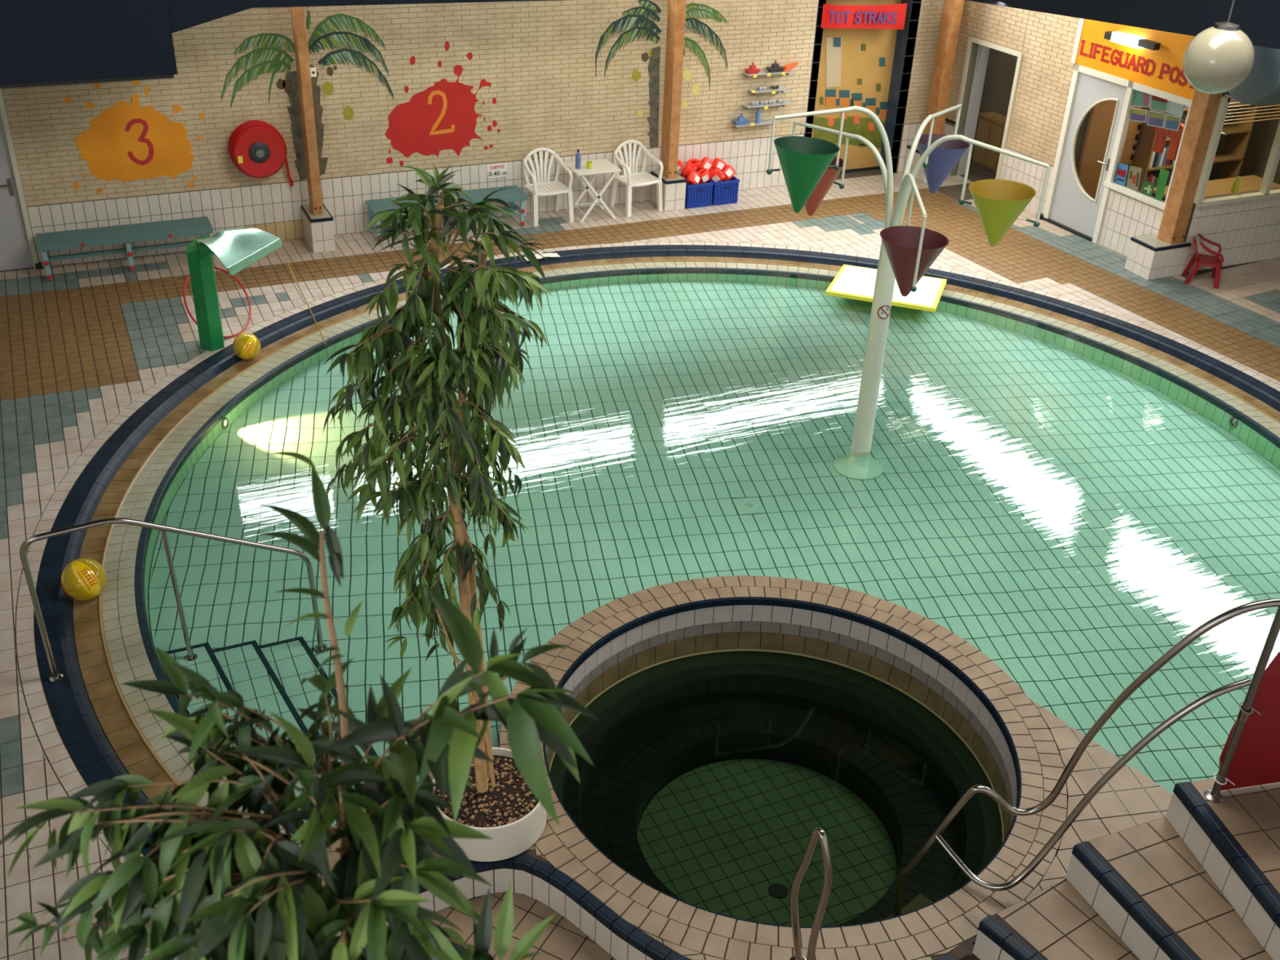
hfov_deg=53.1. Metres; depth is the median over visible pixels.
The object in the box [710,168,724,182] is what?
armband
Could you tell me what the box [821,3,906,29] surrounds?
banner
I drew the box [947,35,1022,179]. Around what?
door frame
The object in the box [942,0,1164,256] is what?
wall
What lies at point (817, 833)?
handrail
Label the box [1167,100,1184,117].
notice sheet
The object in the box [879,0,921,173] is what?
column
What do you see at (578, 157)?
water bottle
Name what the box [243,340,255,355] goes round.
print
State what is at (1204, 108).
wooden post
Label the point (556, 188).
garden chair
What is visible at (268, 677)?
entry steps
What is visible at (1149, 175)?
binder
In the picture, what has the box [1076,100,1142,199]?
trim
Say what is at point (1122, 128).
window frame
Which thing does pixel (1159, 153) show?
binder
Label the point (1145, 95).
picture
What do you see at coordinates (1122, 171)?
poster
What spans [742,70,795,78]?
wall shelf
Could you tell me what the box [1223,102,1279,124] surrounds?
blind
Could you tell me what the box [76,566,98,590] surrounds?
print
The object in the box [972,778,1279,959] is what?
stairs
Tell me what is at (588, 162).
cup
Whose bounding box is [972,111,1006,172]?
base cabinet
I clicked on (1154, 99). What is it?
picture
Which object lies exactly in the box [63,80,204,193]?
painted splash
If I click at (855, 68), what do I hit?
door
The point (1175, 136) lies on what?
life vest
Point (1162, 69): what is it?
sign
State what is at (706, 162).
armband
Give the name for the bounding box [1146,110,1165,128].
notice sheet
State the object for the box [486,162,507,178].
sign
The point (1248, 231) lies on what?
wall
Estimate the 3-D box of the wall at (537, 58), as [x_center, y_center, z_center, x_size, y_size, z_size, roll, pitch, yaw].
[-2.536,-4.889,16.251,16.150,3.300,0.226,-11,33,-22]
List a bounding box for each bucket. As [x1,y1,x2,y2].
[773,136,839,212]
[804,155,843,216]
[880,226,948,296]
[917,133,969,193]
[968,178,1035,246]
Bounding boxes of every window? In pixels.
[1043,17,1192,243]
[1193,93,1279,207]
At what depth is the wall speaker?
15.04 m
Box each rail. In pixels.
[945,118,955,124]
[1156,111,1227,136]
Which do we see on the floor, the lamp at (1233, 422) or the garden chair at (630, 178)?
the garden chair at (630, 178)
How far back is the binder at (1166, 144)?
17.91 m
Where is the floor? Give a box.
[0,152,1279,959]
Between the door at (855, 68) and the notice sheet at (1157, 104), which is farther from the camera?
the door at (855, 68)
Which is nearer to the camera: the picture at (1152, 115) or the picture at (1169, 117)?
the picture at (1169, 117)
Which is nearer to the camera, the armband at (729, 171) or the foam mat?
the foam mat
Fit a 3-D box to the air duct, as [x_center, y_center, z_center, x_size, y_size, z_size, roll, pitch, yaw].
[8.498,-5.097,15.088,3.600,1.113,0.860,-11,33,-22]
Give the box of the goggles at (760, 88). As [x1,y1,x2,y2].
[755,86,765,90]
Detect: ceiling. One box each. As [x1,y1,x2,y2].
[0,0,554,88]
[966,0,1279,49]
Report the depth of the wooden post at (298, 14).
15.16 m
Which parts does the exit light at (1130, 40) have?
green panel, lit panel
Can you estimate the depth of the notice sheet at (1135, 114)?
16.29 m
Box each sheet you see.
[1129,107,1147,122]
[1131,89,1151,107]
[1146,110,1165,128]
[1150,94,1168,111]
[1155,168,1168,200]
[1164,113,1181,131]
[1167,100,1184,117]
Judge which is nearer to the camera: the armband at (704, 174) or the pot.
the pot
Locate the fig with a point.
(501, 806)
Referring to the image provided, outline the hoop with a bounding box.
[182,266,251,337]
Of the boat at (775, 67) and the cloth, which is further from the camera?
the boat at (775, 67)
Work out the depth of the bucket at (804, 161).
10.47 m
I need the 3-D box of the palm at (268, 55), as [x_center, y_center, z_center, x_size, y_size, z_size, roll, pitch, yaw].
[-3.997,-4.628,15.492,2.072,2.023,0.004,-11,33,-22]
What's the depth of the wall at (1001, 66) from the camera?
19.91 m
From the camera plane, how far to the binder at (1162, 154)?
17.75 m
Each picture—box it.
[1131,109,1146,115]
[1142,92,1149,105]
[1149,112,1164,119]
[1151,95,1167,102]
[1166,115,1179,121]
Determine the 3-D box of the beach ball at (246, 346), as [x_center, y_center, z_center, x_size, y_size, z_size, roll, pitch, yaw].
[-4.092,-1.393,13.330,0.280,0.278,0.281,-11,33,-22]
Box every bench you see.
[35,216,213,279]
[364,185,527,242]
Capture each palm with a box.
[220,10,394,180]
[595,0,727,147]
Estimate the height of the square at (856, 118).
0.131 m
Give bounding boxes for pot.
[432,746,546,862]
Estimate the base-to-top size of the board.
0.930 m
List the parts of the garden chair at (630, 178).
leg, armrest, leg, frame, seat, leg, armrest, leg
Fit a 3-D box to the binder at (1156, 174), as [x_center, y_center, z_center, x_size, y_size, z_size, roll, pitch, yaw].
[7.283,-4.208,18.079,0.055,0.271,0.220,-11,33,-22]
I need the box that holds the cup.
[586,160,591,168]
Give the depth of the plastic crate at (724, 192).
17.99 m
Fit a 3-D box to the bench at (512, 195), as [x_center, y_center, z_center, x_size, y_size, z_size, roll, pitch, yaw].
[-2.498,-3.467,16.649,2.040,0.425,0.468,-11,33,-22]
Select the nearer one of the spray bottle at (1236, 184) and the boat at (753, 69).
the spray bottle at (1236, 184)
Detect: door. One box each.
[0,88,42,271]
[811,0,901,173]
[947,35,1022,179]
[1035,71,1127,241]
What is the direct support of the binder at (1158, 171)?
on the bookcase at (1233, 159)
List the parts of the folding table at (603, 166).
leg, leg, leg, leg, rail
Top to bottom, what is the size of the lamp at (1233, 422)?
0.110 m
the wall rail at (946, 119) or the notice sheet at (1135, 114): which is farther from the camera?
the wall rail at (946, 119)
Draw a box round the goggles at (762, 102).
[758,100,768,104]
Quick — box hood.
[195,227,279,269]
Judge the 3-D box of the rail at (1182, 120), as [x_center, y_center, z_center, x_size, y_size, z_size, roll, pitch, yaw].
[6.963,-4.505,16.182,0.028,0.028,1.122,-13,34,-24]
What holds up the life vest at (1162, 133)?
hanging from the rail at (1182, 120)
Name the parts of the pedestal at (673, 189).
navy trim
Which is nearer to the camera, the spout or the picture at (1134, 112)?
the spout
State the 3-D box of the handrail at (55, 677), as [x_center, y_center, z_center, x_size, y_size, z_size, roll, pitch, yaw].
[-3.200,0.811,8.959,1.895,1.453,0.090,-11,33,-22]
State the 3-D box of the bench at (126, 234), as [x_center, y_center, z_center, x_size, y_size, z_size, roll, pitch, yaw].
[-6.069,-2.754,15.186,1.930,0.425,0.468,-11,33,-22]
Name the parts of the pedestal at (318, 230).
navy trim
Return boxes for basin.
[35,244,1279,855]
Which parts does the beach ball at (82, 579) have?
panel, panel, panel, panel, panel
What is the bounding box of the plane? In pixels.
[782,62,799,71]
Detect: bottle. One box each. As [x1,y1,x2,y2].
[575,149,581,168]
[755,107,760,123]
[1231,176,1239,193]
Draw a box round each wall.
[1,0,943,266]
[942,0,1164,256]
[972,48,1017,152]
[1075,91,1279,273]
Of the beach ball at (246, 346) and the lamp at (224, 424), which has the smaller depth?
the lamp at (224, 424)
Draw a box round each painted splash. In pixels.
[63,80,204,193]
[385,40,500,166]
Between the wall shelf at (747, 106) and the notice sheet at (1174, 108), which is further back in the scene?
the wall shelf at (747, 106)
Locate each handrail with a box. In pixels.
[19,518,327,681]
[790,827,831,959]
[894,598,1279,912]
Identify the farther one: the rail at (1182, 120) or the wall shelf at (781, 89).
the wall shelf at (781, 89)
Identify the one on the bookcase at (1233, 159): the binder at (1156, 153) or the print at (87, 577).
the binder at (1156, 153)
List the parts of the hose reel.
label plate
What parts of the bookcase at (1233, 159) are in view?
shelf, shelf, shelf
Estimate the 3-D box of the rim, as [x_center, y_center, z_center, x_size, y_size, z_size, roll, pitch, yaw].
[0.882,2.100,8.537,3.063,1.044,3.063,-16,35,-28]
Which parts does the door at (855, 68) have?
panel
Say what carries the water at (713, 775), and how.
in the rim
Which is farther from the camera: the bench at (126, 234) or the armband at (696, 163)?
the armband at (696, 163)
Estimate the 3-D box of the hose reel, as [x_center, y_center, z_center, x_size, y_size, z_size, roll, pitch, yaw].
[-4.562,-3.890,15.442,0.726,0.851,0.325,-11,33,-22]
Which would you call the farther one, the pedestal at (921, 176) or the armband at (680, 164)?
the pedestal at (921, 176)
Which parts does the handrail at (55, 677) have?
post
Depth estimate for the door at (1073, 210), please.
17.31 m
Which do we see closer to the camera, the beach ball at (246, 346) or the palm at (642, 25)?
the beach ball at (246, 346)
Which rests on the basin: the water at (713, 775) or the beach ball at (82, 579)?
the beach ball at (82, 579)
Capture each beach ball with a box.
[61,558,106,599]
[232,333,260,359]
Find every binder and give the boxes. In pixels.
[1146,172,1153,182]
[1148,151,1155,168]
[1151,151,1158,167]
[1151,170,1159,177]
[1153,177,1158,187]
[1155,152,1160,167]
[1155,169,1169,186]
[1158,147,1166,166]
[1161,145,1168,166]
[1164,142,1175,164]
[1164,159,1169,165]
[1166,171,1172,186]
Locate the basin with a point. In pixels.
(103, 642)
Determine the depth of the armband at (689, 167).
17.73 m
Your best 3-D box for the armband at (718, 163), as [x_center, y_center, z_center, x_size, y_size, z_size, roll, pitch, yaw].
[1.118,-4.425,18.032,0.225,0.216,0.162,-11,33,-22]
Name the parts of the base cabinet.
door, door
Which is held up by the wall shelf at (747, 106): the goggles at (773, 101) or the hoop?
the goggles at (773, 101)
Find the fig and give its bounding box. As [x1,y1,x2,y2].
[323,164,551,862]
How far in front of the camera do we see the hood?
12.82 m
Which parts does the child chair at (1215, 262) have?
leg, leg, frame, seat, armrest, armrest, leg, leg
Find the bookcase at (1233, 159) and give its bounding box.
[1125,94,1258,195]
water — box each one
[147,280,1279,825]
[549,650,1002,926]
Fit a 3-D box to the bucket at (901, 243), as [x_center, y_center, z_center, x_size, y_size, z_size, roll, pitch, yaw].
[2.152,-1.701,10.218,0.540,0.502,0.540,-11,33,-22]
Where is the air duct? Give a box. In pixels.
[1228,45,1279,106]
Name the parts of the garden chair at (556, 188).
leg, armrest, leg, frame, seat, leg, armrest, leg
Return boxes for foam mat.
[825,264,946,311]
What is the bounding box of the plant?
[0,451,599,959]
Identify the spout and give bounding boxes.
[186,227,282,351]
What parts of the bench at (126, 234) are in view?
leg frame, leg frame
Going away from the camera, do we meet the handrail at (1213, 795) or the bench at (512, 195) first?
the handrail at (1213, 795)
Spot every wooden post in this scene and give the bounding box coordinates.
[290,6,323,215]
[660,0,686,178]
[924,0,964,134]
[1156,88,1222,244]
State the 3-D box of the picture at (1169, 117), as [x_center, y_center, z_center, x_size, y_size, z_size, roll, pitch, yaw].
[6.593,-4.467,15.843,0.001,0.066,0.201,-13,34,-24]
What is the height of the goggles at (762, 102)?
0.052 m
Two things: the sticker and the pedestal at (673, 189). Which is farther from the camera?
the pedestal at (673, 189)
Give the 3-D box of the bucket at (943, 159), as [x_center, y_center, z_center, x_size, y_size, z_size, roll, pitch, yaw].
[2.695,-2.825,11.565,0.486,0.486,0.486,-11,33,-22]
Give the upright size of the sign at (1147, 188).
0.181 m
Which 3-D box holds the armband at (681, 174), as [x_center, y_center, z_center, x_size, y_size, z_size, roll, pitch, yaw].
[0.633,-4.222,17.929,0.148,0.226,0.230,20,35,26]
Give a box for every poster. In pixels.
[1114,162,1128,186]
[1126,165,1142,191]
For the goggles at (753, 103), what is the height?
0.052 m
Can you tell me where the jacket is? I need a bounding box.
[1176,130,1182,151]
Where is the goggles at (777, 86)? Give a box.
[768,84,778,88]
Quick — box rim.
[542,596,1022,929]
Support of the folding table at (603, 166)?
on the floor
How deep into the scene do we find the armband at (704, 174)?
17.81 m
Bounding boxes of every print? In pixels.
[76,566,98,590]
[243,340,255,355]
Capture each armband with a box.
[676,159,683,172]
[680,172,688,184]
[681,163,696,176]
[686,158,701,171]
[686,171,700,184]
[697,168,711,183]
[698,156,713,170]
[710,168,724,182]
[711,157,727,171]
[721,164,735,181]
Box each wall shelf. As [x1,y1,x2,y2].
[731,120,779,128]
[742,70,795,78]
[742,101,791,110]
[747,86,789,95]
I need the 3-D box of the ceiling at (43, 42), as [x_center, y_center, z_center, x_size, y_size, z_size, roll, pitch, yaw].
[-2.817,-7.359,13.330,14.640,5.532,1.665,-11,33,-22]
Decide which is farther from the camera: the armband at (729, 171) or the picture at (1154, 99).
the armband at (729, 171)
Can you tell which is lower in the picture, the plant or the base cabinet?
the plant
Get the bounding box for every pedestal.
[300,204,335,253]
[649,170,686,211]
[904,144,927,182]
[1124,234,1191,279]
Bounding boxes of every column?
[804,0,826,137]
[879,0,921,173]
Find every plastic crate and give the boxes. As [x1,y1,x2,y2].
[684,180,713,208]
[709,175,740,205]
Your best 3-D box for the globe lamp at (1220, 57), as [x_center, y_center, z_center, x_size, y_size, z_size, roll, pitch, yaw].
[3.635,-4.140,6.976,0.406,4.017,0.406,-11,33,-22]
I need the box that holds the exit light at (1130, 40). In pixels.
[1103,31,1160,50]
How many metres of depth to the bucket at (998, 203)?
10.30 m
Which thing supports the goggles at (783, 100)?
on the wall shelf at (747, 106)
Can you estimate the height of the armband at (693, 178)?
0.223 m
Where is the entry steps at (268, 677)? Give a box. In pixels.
[162,635,377,826]
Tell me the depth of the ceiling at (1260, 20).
13.51 m
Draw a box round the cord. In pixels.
[284,257,325,345]
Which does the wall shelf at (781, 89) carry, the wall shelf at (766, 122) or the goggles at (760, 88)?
the goggles at (760, 88)
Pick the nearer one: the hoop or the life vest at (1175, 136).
the hoop
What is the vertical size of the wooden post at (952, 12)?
2.824 m
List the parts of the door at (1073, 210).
handle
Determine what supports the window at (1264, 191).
in the wall at (1248, 231)
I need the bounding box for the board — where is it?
[1213,651,1279,790]
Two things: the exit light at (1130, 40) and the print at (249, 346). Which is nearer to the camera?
the print at (249, 346)
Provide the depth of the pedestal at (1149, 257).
16.19 m
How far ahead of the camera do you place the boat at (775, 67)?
17.80 m
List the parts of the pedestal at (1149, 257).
navy trim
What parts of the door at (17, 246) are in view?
handle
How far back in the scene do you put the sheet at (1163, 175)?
16.20 m
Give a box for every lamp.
[221,417,228,428]
[1182,0,1254,94]
[1228,417,1237,427]
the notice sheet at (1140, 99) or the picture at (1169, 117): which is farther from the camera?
the notice sheet at (1140, 99)
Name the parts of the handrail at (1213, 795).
post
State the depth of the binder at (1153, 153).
17.69 m
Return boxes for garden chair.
[522,147,573,226]
[608,139,663,217]
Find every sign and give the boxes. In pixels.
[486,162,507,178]
[1075,18,1195,100]
[1140,180,1155,196]
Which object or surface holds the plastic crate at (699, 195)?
on the floor
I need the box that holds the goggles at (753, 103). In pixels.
[748,101,758,105]
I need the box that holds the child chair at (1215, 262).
[1182,233,1224,288]
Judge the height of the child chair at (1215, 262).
0.550 m
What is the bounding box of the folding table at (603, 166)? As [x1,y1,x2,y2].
[564,158,621,222]
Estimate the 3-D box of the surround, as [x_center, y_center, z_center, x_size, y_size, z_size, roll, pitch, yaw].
[0.426,2.064,8.147,5.372,0.610,3.792,-11,33,-22]
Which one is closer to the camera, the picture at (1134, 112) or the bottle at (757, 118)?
the picture at (1134, 112)
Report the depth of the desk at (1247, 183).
17.15 m
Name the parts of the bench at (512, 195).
leg frame, leg frame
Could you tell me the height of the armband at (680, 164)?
0.208 m
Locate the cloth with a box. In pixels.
[524,252,560,261]
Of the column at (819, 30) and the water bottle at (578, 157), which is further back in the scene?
the column at (819, 30)
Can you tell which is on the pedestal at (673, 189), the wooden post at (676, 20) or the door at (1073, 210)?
the wooden post at (676, 20)
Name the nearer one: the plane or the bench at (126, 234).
the bench at (126, 234)
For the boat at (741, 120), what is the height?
0.150 m
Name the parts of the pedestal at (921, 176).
navy trim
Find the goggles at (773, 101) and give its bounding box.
[767,99,775,103]
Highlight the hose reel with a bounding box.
[228,120,293,186]
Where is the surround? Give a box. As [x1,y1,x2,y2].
[308,575,1173,959]
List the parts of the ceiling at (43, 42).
box trim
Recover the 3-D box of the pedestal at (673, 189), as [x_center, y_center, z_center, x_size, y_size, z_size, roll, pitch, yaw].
[0.390,-4.045,17.862,0.322,0.426,0.492,-11,33,-22]
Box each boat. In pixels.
[732,113,749,124]
[744,62,760,74]
[765,60,784,72]
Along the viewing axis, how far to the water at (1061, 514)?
11.69 m
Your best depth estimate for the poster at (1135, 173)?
16.56 m
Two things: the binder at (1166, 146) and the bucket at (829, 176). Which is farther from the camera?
the binder at (1166, 146)
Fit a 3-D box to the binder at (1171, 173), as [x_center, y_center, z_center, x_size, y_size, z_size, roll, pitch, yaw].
[7.418,-4.236,18.133,0.056,0.275,0.220,-11,33,-22]
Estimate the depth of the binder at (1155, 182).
17.93 m
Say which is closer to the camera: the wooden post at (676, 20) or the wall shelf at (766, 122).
the wooden post at (676, 20)
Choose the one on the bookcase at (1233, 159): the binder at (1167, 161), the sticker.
the binder at (1167, 161)
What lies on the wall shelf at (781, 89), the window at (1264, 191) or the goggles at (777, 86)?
the goggles at (777, 86)
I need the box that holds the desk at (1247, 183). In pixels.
[1151,174,1279,198]
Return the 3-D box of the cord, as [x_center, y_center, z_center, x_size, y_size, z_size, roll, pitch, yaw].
[-3.457,-1.837,13.292,0.032,1.104,0.414,22,36,29]
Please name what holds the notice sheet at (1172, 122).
attached to the window frame at (1122, 128)
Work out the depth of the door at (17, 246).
14.77 m
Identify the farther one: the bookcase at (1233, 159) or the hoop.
the bookcase at (1233, 159)
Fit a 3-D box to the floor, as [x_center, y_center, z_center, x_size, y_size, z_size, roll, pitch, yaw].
[2.744,0.021,11.833,20.681,0.200,19.300,-11,33,-22]
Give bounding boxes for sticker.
[877,305,890,319]
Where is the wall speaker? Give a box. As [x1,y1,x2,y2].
[310,66,316,76]
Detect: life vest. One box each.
[1151,117,1170,153]
[1165,122,1184,160]
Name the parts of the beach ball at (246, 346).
panel, panel, panel, panel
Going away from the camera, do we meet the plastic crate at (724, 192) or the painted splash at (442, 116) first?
the painted splash at (442, 116)
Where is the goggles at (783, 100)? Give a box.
[775,98,785,102]

